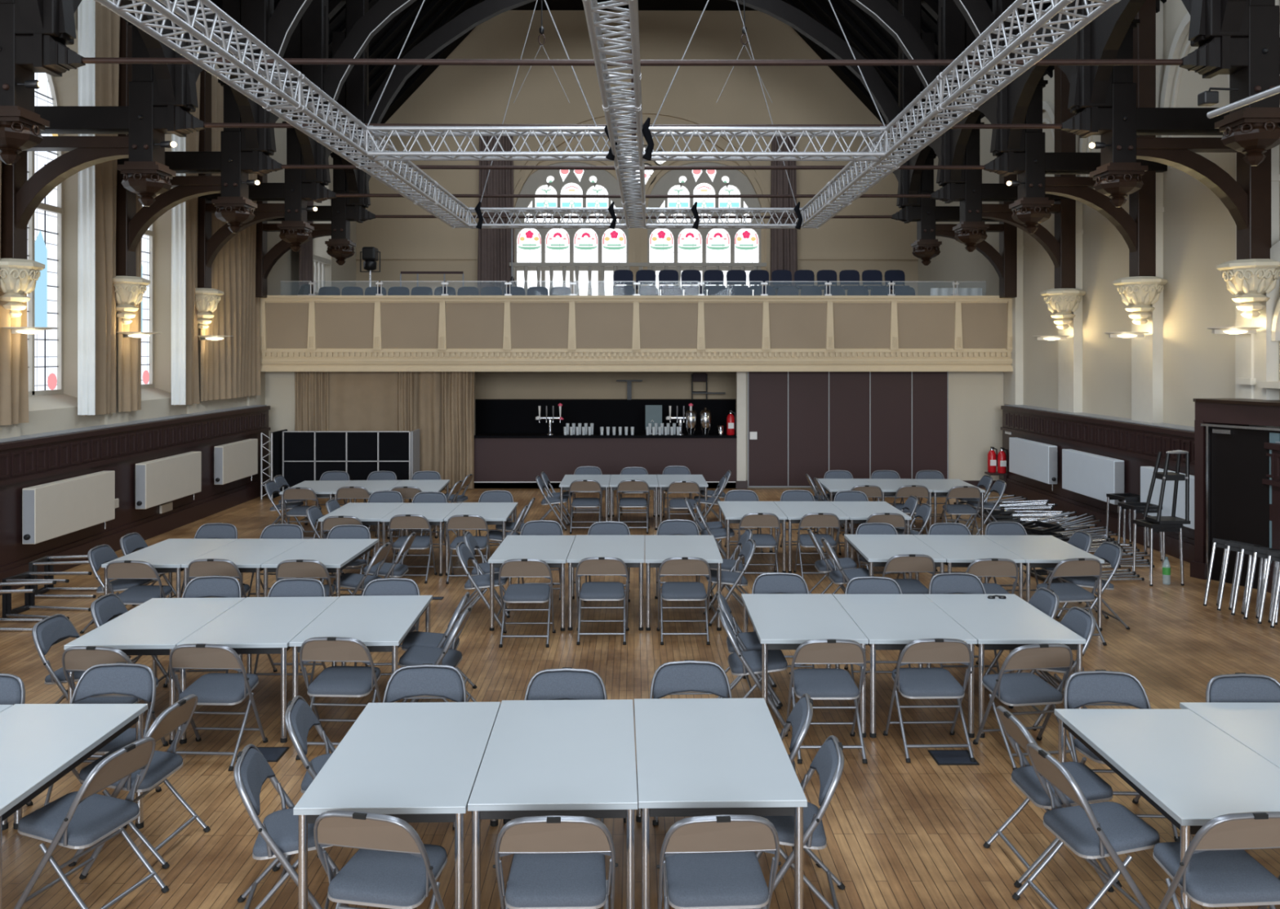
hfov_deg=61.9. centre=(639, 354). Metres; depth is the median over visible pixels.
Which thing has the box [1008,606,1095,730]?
folding chair
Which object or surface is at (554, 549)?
folding table
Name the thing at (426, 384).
curtain
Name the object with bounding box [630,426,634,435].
drinking glass
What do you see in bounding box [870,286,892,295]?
chair
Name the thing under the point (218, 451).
panel
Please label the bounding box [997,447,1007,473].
fire extinguisher
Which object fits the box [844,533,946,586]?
folding table
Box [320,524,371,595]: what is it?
folding chair
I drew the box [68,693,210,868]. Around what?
folding chair
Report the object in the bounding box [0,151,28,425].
curtain
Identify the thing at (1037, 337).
wall uplighter
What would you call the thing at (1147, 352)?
trim
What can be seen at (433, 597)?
box
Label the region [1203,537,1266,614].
bar stool
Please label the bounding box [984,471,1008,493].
stand
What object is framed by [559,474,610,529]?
folding table
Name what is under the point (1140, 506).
bar stool
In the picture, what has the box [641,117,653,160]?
strap
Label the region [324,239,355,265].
pendant
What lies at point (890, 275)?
chair
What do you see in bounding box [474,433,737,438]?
countertop
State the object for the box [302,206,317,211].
spotlight
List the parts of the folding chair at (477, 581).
backrest, seat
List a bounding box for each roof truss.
[0,0,1271,259]
[0,0,1279,166]
[115,0,1167,276]
[197,0,1075,288]
[255,0,1017,297]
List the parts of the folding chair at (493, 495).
backrest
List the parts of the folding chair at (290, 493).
panel, seat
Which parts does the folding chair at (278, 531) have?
backrest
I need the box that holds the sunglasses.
[987,595,1006,598]
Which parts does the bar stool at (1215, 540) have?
leg, leg, rail, seat frame, leg, leg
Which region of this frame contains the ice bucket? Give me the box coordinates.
[717,425,724,435]
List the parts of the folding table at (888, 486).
leg, apron frame, leg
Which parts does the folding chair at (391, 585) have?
backrest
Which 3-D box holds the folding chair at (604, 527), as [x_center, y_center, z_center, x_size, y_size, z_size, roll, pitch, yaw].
[-0.373,2.414,12.497,0.554,0.857,0.573,0,0,2]
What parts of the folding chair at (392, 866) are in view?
panel, backrest, seat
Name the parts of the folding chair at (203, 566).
panel, seat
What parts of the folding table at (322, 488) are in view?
leg, leg, apron frame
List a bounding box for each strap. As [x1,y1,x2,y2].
[474,201,483,229]
[604,124,617,160]
[608,201,616,229]
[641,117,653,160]
[690,201,699,229]
[793,201,802,229]
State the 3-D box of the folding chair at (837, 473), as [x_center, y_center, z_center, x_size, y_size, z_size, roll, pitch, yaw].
[3.401,2.414,18.133,0.554,0.857,0.573,0,0,1]
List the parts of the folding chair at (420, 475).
backrest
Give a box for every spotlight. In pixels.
[17,80,46,88]
[154,140,176,147]
[241,179,259,185]
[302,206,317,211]
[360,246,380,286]
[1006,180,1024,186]
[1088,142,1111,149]
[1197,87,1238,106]
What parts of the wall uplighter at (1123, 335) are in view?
plate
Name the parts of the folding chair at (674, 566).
seat, panel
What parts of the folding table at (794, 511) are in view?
leg, leg, apron frame, leg, leg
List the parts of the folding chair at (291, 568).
panel, seat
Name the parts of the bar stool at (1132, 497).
leg, seat frame, leg, leg, rail, leg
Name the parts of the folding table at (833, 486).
apron frame, leg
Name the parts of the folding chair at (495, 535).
seat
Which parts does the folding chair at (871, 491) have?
panel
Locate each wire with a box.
[367,0,425,126]
[480,0,537,202]
[513,45,541,102]
[542,44,569,102]
[544,0,599,132]
[652,0,709,126]
[716,44,744,102]
[736,0,796,204]
[744,44,772,102]
[828,0,888,134]
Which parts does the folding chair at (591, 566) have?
panel, seat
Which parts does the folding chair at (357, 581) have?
seat, panel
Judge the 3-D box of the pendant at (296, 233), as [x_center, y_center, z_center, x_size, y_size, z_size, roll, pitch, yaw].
[-6.118,-2.088,18.965,0.527,0.520,0.528,0,0,0]
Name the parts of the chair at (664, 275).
backrest, seat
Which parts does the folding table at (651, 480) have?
leg, leg, apron frame, leg, leg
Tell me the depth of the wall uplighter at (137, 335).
15.96 m
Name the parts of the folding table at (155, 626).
leg, apron frame, leg, leg, leg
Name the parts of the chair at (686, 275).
backrest, seat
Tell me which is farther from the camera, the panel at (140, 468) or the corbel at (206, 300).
the corbel at (206, 300)
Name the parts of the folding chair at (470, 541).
backrest, seat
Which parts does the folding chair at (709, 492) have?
seat, backrest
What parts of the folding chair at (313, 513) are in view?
backrest, seat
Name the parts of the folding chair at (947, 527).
backrest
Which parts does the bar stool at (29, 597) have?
rail, seat frame, rail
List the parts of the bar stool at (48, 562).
rail, seat frame, rail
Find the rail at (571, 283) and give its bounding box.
[280,280,983,295]
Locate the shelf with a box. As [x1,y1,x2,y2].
[984,471,1008,475]
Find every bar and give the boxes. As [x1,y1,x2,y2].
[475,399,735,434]
[1206,84,1279,118]
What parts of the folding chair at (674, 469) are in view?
backrest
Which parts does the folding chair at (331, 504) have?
backrest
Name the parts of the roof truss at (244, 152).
wall post, tie rod, king rod, wall post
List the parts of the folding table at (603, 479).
leg, leg, apron frame, leg, leg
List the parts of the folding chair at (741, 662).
backrest, seat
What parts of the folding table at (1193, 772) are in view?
leg, apron frame, leg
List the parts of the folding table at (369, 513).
leg, apron frame, leg, leg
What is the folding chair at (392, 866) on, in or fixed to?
on the floor
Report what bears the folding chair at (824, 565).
on the floor
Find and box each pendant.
[0,106,49,164]
[116,161,176,206]
[211,196,257,233]
[276,221,314,251]
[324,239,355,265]
[911,239,942,265]
[952,221,989,252]
[1008,197,1053,233]
[1089,162,1147,207]
[1214,107,1279,166]
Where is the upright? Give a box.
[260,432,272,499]
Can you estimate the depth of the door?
13.18 m
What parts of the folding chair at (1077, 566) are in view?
seat, panel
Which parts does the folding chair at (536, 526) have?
backrest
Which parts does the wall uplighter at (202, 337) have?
plate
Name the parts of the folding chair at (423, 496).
backrest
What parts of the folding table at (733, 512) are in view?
leg, leg, apron frame, leg, leg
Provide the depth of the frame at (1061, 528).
16.62 m
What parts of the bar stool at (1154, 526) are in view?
leg, leg, seat frame, leg, rail, leg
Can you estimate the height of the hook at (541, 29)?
2.811 m
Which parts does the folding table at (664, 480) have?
leg, leg, apron frame, leg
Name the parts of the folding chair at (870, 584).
backrest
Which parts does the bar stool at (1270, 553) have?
leg, seat frame, leg, rail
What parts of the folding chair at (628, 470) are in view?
seat, backrest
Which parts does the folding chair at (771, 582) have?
backrest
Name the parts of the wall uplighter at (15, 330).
plate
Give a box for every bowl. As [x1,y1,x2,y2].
[16,330,43,333]
[128,334,149,337]
[205,337,224,340]
[1043,337,1060,340]
[1117,334,1136,337]
[1223,330,1247,333]
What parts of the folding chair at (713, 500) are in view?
seat, backrest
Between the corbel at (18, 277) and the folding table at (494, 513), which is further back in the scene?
the folding table at (494, 513)
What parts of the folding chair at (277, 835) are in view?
backrest, seat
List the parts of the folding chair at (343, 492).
panel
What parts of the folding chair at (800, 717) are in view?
seat, backrest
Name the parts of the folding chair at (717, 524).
backrest, seat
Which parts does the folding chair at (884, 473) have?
backrest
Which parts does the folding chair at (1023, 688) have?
seat, backrest, panel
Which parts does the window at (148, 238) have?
blue glass, pane, pink glass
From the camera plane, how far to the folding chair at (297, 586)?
9.43 m
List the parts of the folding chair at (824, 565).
seat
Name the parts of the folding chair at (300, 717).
backrest, seat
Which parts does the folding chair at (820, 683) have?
seat, backrest, panel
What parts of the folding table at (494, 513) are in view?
leg, apron frame, leg, leg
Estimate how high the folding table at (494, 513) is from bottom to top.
0.730 m
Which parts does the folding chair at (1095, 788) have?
panel, seat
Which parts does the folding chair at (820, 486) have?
panel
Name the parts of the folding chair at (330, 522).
panel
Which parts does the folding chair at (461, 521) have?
panel, seat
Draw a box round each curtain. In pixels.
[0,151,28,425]
[77,0,95,414]
[82,1,119,416]
[117,194,142,412]
[171,133,186,404]
[174,72,200,405]
[200,75,261,401]
[294,371,328,431]
[298,200,313,289]
[328,371,396,431]
[395,371,413,431]
[413,371,439,474]
[440,371,474,488]
[477,136,514,295]
[769,136,797,295]
[930,288,982,295]
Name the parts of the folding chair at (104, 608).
backrest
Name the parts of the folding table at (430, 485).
leg, leg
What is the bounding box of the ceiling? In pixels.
[209,0,1166,124]
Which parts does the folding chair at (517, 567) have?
panel, seat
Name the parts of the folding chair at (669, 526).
backrest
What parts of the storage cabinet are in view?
frame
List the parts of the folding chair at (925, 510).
seat, backrest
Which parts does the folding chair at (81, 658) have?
panel, seat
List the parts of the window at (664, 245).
green glass, crimson glass, turquoise glass, pink glass, amber glass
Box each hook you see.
[537,0,545,44]
[740,0,747,44]
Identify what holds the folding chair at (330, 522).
on the floor
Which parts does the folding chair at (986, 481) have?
seat, backrest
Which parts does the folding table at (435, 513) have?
leg, leg, apron frame, leg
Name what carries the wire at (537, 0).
hanging from the roof truss at (309, 38)
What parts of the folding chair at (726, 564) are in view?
seat, backrest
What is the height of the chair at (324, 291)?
0.875 m
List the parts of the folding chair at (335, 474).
backrest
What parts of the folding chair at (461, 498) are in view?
seat, panel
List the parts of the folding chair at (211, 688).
panel, seat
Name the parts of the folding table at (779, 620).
leg, leg, apron frame, leg, leg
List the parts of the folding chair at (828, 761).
seat, backrest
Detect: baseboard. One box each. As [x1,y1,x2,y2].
[474,480,995,488]
[735,480,747,488]
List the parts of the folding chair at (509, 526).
seat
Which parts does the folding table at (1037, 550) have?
leg, leg, apron frame, leg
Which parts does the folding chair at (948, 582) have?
backrest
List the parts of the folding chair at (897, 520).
panel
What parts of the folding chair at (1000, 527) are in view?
backrest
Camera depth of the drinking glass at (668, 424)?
22.80 m
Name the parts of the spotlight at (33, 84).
bulb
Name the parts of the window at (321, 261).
balustrade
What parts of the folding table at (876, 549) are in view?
leg, leg, apron frame, leg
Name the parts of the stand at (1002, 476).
post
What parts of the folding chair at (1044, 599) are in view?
backrest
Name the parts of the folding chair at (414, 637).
seat, backrest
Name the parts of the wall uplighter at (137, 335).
plate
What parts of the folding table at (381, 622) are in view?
leg, leg, apron frame, leg, leg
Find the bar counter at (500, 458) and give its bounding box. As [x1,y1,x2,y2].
[474,433,737,488]
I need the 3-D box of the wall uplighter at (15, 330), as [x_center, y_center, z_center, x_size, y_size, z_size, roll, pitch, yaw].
[-7.525,-0.293,13.157,0.660,0.081,0.528,0,0,0]
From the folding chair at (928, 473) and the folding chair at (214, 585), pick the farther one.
the folding chair at (928, 473)
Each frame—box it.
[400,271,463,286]
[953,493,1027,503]
[973,509,1039,515]
[978,505,1032,515]
[980,508,1057,519]
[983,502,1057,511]
[986,510,1065,518]
[986,516,1062,524]
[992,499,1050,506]
[992,514,1071,521]
[1021,520,1079,524]
[1022,511,1094,532]
[1024,564,1136,581]
[1025,515,1101,534]
[1026,523,1110,537]
[1029,533,1112,540]
[1032,524,1089,531]
[1032,528,1117,541]
[1035,571,1144,582]
[1057,536,1115,542]
[1065,537,1119,548]
[1088,546,1125,552]
[1091,542,1139,551]
[1102,552,1149,564]
[1108,559,1154,567]
[1121,551,1149,557]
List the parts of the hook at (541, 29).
chain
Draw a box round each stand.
[507,212,516,287]
[616,379,642,399]
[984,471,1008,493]
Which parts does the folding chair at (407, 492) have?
panel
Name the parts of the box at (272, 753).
lid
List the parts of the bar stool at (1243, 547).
leg, leg, rail, seat frame, leg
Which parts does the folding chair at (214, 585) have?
backrest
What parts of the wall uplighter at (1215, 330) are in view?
plate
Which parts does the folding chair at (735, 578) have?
seat, backrest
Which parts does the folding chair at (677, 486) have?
seat, panel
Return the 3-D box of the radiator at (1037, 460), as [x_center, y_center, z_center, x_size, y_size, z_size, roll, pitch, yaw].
[7.386,2.032,20.020,0.200,0.800,2.045,0,0,0]
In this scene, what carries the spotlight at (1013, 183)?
attached to the roof truss at (244, 152)
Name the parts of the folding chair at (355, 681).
panel, seat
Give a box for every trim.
[0,404,1279,443]
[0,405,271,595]
[259,295,1013,371]
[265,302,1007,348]
[736,371,746,480]
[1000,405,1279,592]
[1004,0,1279,427]
[1042,12,1229,177]
[1235,240,1279,399]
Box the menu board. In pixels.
[645,404,662,433]
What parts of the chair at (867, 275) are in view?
backrest, seat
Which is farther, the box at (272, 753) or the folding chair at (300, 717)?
the box at (272, 753)
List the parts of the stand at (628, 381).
post, cross plate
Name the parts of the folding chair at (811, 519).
seat, panel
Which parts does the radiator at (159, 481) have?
valve knob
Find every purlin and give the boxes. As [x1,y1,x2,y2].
[200,4,359,137]
[910,13,1066,137]
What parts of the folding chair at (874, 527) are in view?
backrest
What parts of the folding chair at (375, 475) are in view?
backrest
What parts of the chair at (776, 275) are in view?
backrest, seat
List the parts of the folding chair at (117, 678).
backrest, panel, seat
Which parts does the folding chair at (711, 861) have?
seat, backrest, panel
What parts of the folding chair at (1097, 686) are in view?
seat, panel, backrest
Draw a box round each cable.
[277,0,306,55]
[326,0,410,123]
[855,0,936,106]
[959,0,996,83]
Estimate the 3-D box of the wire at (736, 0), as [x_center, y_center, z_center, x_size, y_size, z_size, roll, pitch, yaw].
[1.709,-6.035,18.511,2.073,7.079,0.014,0,0,0]
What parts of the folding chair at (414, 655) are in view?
seat, backrest, panel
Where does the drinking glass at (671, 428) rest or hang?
on the bar counter at (500, 458)
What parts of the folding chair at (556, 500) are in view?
backrest, seat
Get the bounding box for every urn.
[685,409,696,435]
[699,407,711,435]
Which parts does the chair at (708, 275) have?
backrest, seat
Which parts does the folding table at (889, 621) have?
leg, leg, apron frame, leg, leg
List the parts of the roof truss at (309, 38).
wall post, tie rod, wall post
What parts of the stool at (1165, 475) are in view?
leg, leg, seat frame, leg, rail, leg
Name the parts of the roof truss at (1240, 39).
tie rod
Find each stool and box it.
[0,580,56,631]
[2,571,92,618]
[28,554,97,597]
[1106,493,1149,547]
[1117,502,1162,560]
[1132,519,1184,586]
[1142,449,1190,524]
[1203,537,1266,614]
[1217,541,1279,617]
[1231,544,1279,624]
[1243,547,1279,618]
[1257,551,1279,623]
[1270,565,1279,627]
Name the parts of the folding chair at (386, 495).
backrest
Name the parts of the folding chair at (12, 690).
backrest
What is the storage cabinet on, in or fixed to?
on the floor
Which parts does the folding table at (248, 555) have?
leg, apron frame, leg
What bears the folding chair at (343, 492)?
on the floor
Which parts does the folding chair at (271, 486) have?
backrest, seat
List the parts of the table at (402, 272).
post, post, rail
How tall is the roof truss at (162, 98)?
8.586 m
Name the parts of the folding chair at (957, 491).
seat, panel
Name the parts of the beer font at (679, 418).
tap handle, tap handle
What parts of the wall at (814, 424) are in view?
panel, panel, panel, panel, panel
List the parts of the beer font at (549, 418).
tap handle, tap handle, tap handle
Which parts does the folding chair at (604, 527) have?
backrest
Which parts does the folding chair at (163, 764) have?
seat, panel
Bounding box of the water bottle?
[1162,556,1170,574]
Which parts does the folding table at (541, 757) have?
leg, apron frame, leg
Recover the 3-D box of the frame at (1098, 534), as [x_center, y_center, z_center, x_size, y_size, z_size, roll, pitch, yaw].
[6.531,2.731,16.138,1.225,0.132,0.516,0,0,-10]
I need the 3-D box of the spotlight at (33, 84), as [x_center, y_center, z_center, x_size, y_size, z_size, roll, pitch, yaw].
[-5.809,-2.568,10.147,0.311,0.090,0.086,0,0,0]
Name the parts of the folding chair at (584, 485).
panel, seat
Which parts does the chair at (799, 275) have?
backrest, seat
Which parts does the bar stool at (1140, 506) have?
leg, leg, seat frame, leg, rail, leg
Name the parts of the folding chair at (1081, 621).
seat, backrest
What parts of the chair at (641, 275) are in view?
backrest, seat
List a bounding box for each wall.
[0,0,355,438]
[265,371,1010,488]
[355,10,918,295]
[475,371,735,399]
[747,371,948,487]
[917,0,1279,427]
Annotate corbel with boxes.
[0,257,44,318]
[112,275,150,324]
[195,288,223,328]
[1040,288,1085,328]
[1112,275,1167,324]
[1216,258,1279,318]
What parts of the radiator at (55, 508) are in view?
valve knob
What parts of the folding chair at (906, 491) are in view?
seat, panel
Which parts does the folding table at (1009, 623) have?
leg, leg, apron frame, leg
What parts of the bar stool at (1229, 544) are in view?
leg, leg, rail, seat frame, leg, leg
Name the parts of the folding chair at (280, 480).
backrest, seat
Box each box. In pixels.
[115,497,119,507]
[159,502,173,513]
[235,746,288,761]
[432,596,444,599]
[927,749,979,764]
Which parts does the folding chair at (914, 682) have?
seat, backrest, panel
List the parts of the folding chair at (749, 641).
backrest, seat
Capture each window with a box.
[26,72,63,395]
[141,197,154,388]
[312,238,330,292]
[514,161,628,295]
[626,145,665,185]
[647,162,760,295]
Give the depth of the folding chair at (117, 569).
10.37 m
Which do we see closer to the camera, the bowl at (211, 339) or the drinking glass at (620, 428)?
the bowl at (211, 339)
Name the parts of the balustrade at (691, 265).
rail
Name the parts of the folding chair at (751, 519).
seat, panel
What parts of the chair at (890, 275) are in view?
backrest, seat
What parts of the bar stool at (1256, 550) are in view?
leg, leg, seat frame, rail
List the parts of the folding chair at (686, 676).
panel, backrest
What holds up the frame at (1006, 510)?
on the frame at (1046, 509)
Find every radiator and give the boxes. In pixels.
[22,470,115,543]
[135,451,201,508]
[213,438,257,484]
[1008,437,1057,490]
[1062,448,1124,511]
[1140,466,1194,528]
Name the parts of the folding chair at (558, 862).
panel, backrest, seat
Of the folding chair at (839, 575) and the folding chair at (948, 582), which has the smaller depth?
the folding chair at (948, 582)
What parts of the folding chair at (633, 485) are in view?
seat, panel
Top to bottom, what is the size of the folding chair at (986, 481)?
0.857 m
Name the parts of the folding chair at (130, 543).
backrest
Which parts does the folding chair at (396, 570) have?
seat, panel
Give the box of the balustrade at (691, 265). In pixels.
[509,262,766,295]
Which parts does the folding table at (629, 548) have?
leg, leg, apron frame, leg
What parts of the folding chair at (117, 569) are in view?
panel, seat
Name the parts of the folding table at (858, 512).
leg, leg, apron frame, leg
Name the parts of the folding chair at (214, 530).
backrest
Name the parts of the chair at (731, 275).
backrest, seat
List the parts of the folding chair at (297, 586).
backrest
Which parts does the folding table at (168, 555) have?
leg, apron frame, leg, leg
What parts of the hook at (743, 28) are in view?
chain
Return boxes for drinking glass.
[563,426,567,435]
[565,422,569,434]
[569,426,573,435]
[572,422,575,434]
[575,426,579,435]
[577,422,582,434]
[582,426,585,435]
[583,422,587,434]
[587,426,591,435]
[590,422,593,434]
[600,426,604,435]
[606,426,609,435]
[612,426,616,435]
[617,426,622,435]
[624,426,627,435]
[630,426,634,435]
[645,426,649,435]
[648,422,651,434]
[652,426,655,435]
[653,422,657,434]
[657,426,662,435]
[660,422,663,434]
[663,426,667,435]
[666,422,670,434]
[670,426,673,435]
[672,422,675,434]
[675,426,679,435]
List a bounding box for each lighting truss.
[93,0,471,228]
[364,125,616,161]
[466,207,628,228]
[582,0,646,228]
[641,126,888,161]
[644,207,803,229]
[800,0,1120,228]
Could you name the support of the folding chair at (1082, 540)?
on the floor
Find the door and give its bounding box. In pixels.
[1190,398,1279,588]
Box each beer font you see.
[535,403,564,435]
[666,403,693,435]
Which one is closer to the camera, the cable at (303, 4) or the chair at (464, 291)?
the cable at (303, 4)
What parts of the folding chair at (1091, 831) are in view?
panel, seat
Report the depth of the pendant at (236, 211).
15.88 m
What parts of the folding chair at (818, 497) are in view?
seat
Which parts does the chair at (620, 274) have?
seat, backrest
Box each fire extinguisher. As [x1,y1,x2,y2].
[726,410,736,435]
[987,446,997,472]
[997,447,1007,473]
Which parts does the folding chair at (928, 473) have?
backrest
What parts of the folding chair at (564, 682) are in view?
backrest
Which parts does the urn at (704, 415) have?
lid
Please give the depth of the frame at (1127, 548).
15.10 m
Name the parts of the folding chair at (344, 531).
backrest, seat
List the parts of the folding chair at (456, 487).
panel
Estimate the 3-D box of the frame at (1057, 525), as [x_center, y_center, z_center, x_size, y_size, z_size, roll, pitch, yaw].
[6.533,2.618,16.758,1.220,0.208,0.516,0,0,-29]
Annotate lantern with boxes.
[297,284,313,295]
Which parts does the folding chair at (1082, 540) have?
seat, backrest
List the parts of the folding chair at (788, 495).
backrest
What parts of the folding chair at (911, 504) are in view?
backrest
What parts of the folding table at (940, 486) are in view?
leg, apron frame, leg, leg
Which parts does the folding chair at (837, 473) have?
backrest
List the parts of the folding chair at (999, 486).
seat, backrest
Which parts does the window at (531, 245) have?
crimson glass, turquoise glass, pink glass, green glass, amber glass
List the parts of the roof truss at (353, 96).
wall post, tie rod, wall post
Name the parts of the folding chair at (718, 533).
backrest, seat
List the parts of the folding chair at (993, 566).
panel, seat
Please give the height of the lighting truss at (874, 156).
0.342 m
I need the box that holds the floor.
[0,488,1279,908]
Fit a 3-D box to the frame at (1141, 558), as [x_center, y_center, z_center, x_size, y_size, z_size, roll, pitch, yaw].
[6.155,2.769,14.369,1.226,0.106,0.516,0,0,-10]
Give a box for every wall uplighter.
[2,326,58,333]
[116,332,161,337]
[197,335,234,340]
[1032,335,1070,340]
[1103,332,1148,337]
[1206,327,1262,333]
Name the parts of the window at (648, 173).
pane, pane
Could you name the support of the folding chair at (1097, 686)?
on the floor
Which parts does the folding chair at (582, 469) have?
backrest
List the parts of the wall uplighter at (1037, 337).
plate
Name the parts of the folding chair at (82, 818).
seat, panel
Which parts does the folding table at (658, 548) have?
leg, leg, apron frame, leg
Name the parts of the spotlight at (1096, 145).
bulb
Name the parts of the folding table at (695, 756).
leg, leg, apron frame, leg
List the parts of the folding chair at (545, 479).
backrest, seat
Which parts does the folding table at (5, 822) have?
leg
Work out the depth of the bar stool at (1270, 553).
10.99 m
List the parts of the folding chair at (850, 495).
backrest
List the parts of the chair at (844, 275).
backrest, seat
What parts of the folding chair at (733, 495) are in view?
backrest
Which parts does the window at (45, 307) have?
blue glass, pink glass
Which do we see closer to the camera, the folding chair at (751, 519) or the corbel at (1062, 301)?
the folding chair at (751, 519)
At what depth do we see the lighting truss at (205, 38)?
9.43 m
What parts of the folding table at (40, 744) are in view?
leg, leg, apron frame, leg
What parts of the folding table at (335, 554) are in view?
leg, apron frame, leg, leg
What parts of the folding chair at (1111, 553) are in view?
seat, backrest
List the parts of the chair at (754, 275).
backrest, seat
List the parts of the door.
panel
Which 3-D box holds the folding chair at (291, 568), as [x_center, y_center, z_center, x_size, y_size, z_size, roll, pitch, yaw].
[-3.294,2.414,10.557,0.554,0.857,0.573,0,0,0]
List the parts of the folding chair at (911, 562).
panel, seat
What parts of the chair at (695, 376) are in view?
leg, backrest, leg, seat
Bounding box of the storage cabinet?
[282,428,419,490]
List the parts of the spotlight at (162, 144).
bulb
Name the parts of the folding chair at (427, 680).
backrest, panel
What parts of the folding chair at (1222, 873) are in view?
seat, panel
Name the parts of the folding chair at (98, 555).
backrest, seat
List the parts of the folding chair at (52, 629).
backrest, seat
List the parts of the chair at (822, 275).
backrest, seat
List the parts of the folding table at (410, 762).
leg, apron frame, leg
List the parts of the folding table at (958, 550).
leg, leg, apron frame, leg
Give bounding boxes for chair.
[0,672,33,805]
[13,736,168,908]
[31,613,84,703]
[44,662,161,827]
[62,645,168,757]
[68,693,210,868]
[80,543,153,633]
[90,592,176,704]
[105,560,172,618]
[120,532,176,605]
[163,574,241,687]
[168,643,267,770]
[181,522,237,595]
[186,558,249,597]
[233,743,339,908]
[247,523,303,596]
[253,577,326,684]
[259,480,305,536]
[271,695,335,871]
[273,474,308,524]
[275,559,335,596]
[282,487,321,538]
[295,635,381,759]
[306,505,344,573]
[313,809,447,908]
[315,470,350,515]
[318,286,340,295]
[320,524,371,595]
[321,515,372,583]
[325,498,371,557]
[333,542,391,595]
[336,485,377,537]
[341,286,363,295]
[354,577,420,675]
[363,470,396,502]
[363,532,416,577]
[364,286,386,295]
[367,489,403,554]
[382,662,466,829]
[387,286,409,295]
[388,514,437,583]
[389,485,429,542]
[398,604,476,702]
[401,591,476,702]
[408,470,440,502]
[408,491,447,547]
[411,286,432,295]
[423,480,466,535]
[434,286,455,295]
[437,473,473,527]
[445,514,490,583]
[452,541,510,629]
[457,286,479,295]
[460,530,512,613]
[474,489,513,554]
[480,286,502,295]
[485,504,527,544]
[493,814,617,908]
[495,497,535,532]
[497,558,555,647]
[503,286,524,295]
[517,520,563,599]
[524,666,607,822]
[527,286,548,295]
[535,475,568,530]
[539,471,573,524]
[550,286,570,295]
[568,479,603,533]
[572,466,602,517]
[573,556,630,644]
[583,520,630,601]
[613,269,633,295]
[613,286,634,295]
[615,479,650,533]
[618,466,649,519]
[635,270,656,293]
[639,286,658,295]
[649,659,732,824]
[654,519,699,598]
[656,556,711,644]
[656,813,781,908]
[658,270,679,295]
[661,286,681,295]
[662,465,692,517]
[666,480,701,519]
[680,270,702,295]
[684,286,705,295]
[684,497,722,555]
[691,373,725,399]
[693,475,726,524]
[693,502,734,558]
[700,470,731,522]
[703,270,725,295]
[703,538,755,626]
[706,528,752,609]
[707,286,728,295]
[715,591,782,706]
[716,606,790,731]
[724,489,763,553]
[726,270,748,295]
[730,286,751,295]
[737,512,781,573]
[748,270,771,295]
[751,572,814,679]
[754,286,775,295]
[754,734,845,908]
[771,270,794,292]
[777,286,798,295]
[779,489,818,546]
[779,693,821,867]
[785,638,867,763]
[793,512,840,581]
[794,270,817,289]
[800,286,822,295]
[805,473,835,501]
[807,528,857,593]
[809,477,850,533]
[816,270,840,289]
[820,537,874,594]
[823,286,844,295]
[823,469,853,493]
[833,489,868,554]
[839,270,863,289]
[842,484,882,535]
[844,575,911,681]
[847,286,868,295]
[855,521,905,578]
[860,512,906,578]
[862,270,886,289]
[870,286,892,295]
[871,469,903,503]
[882,553,935,594]
[883,637,975,762]
[884,270,909,289]
[892,484,928,534]
[893,286,915,295]
[894,495,918,529]
[895,502,937,571]
[915,469,953,522]
[928,521,978,589]
[928,572,999,673]
[942,485,981,534]
[954,474,992,525]
[965,557,1017,646]
[966,479,1006,534]
[973,643,1074,769]
[982,705,1121,887]
[984,520,1038,591]
[984,586,1063,697]
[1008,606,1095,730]
[1012,742,1159,908]
[1036,557,1106,644]
[1040,529,1097,612]
[1055,541,1129,629]
[1063,669,1180,840]
[1152,810,1279,908]
[1205,672,1279,702]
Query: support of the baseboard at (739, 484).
attached to the wall at (975, 398)
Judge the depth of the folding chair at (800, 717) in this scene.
6.02 m
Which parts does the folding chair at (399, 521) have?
panel, seat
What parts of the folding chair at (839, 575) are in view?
panel, seat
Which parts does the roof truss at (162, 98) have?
wall post, tie rod, king rod, wall post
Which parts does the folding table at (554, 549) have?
leg, leg, apron frame, leg, leg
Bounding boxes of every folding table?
[0,703,147,908]
[0,704,13,830]
[63,597,244,744]
[101,538,237,597]
[176,595,338,743]
[181,538,307,597]
[261,538,378,596]
[280,480,352,524]
[288,595,432,702]
[293,701,500,908]
[318,502,404,554]
[333,480,400,502]
[380,502,460,575]
[386,479,449,538]
[444,502,517,575]
[467,698,637,908]
[488,534,575,631]
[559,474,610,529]
[566,534,644,630]
[608,474,658,529]
[634,697,807,908]
[644,534,722,630]
[656,474,708,523]
[717,501,786,572]
[741,593,868,737]
[773,501,848,573]
[817,478,879,535]
[830,501,911,573]
[832,593,977,737]
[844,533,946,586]
[863,478,933,528]
[911,478,985,534]
[913,534,1025,599]
[924,593,1085,737]
[982,534,1104,631]
[1054,708,1279,908]
[1179,702,1279,768]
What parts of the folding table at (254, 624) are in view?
leg, leg, apron frame, leg, leg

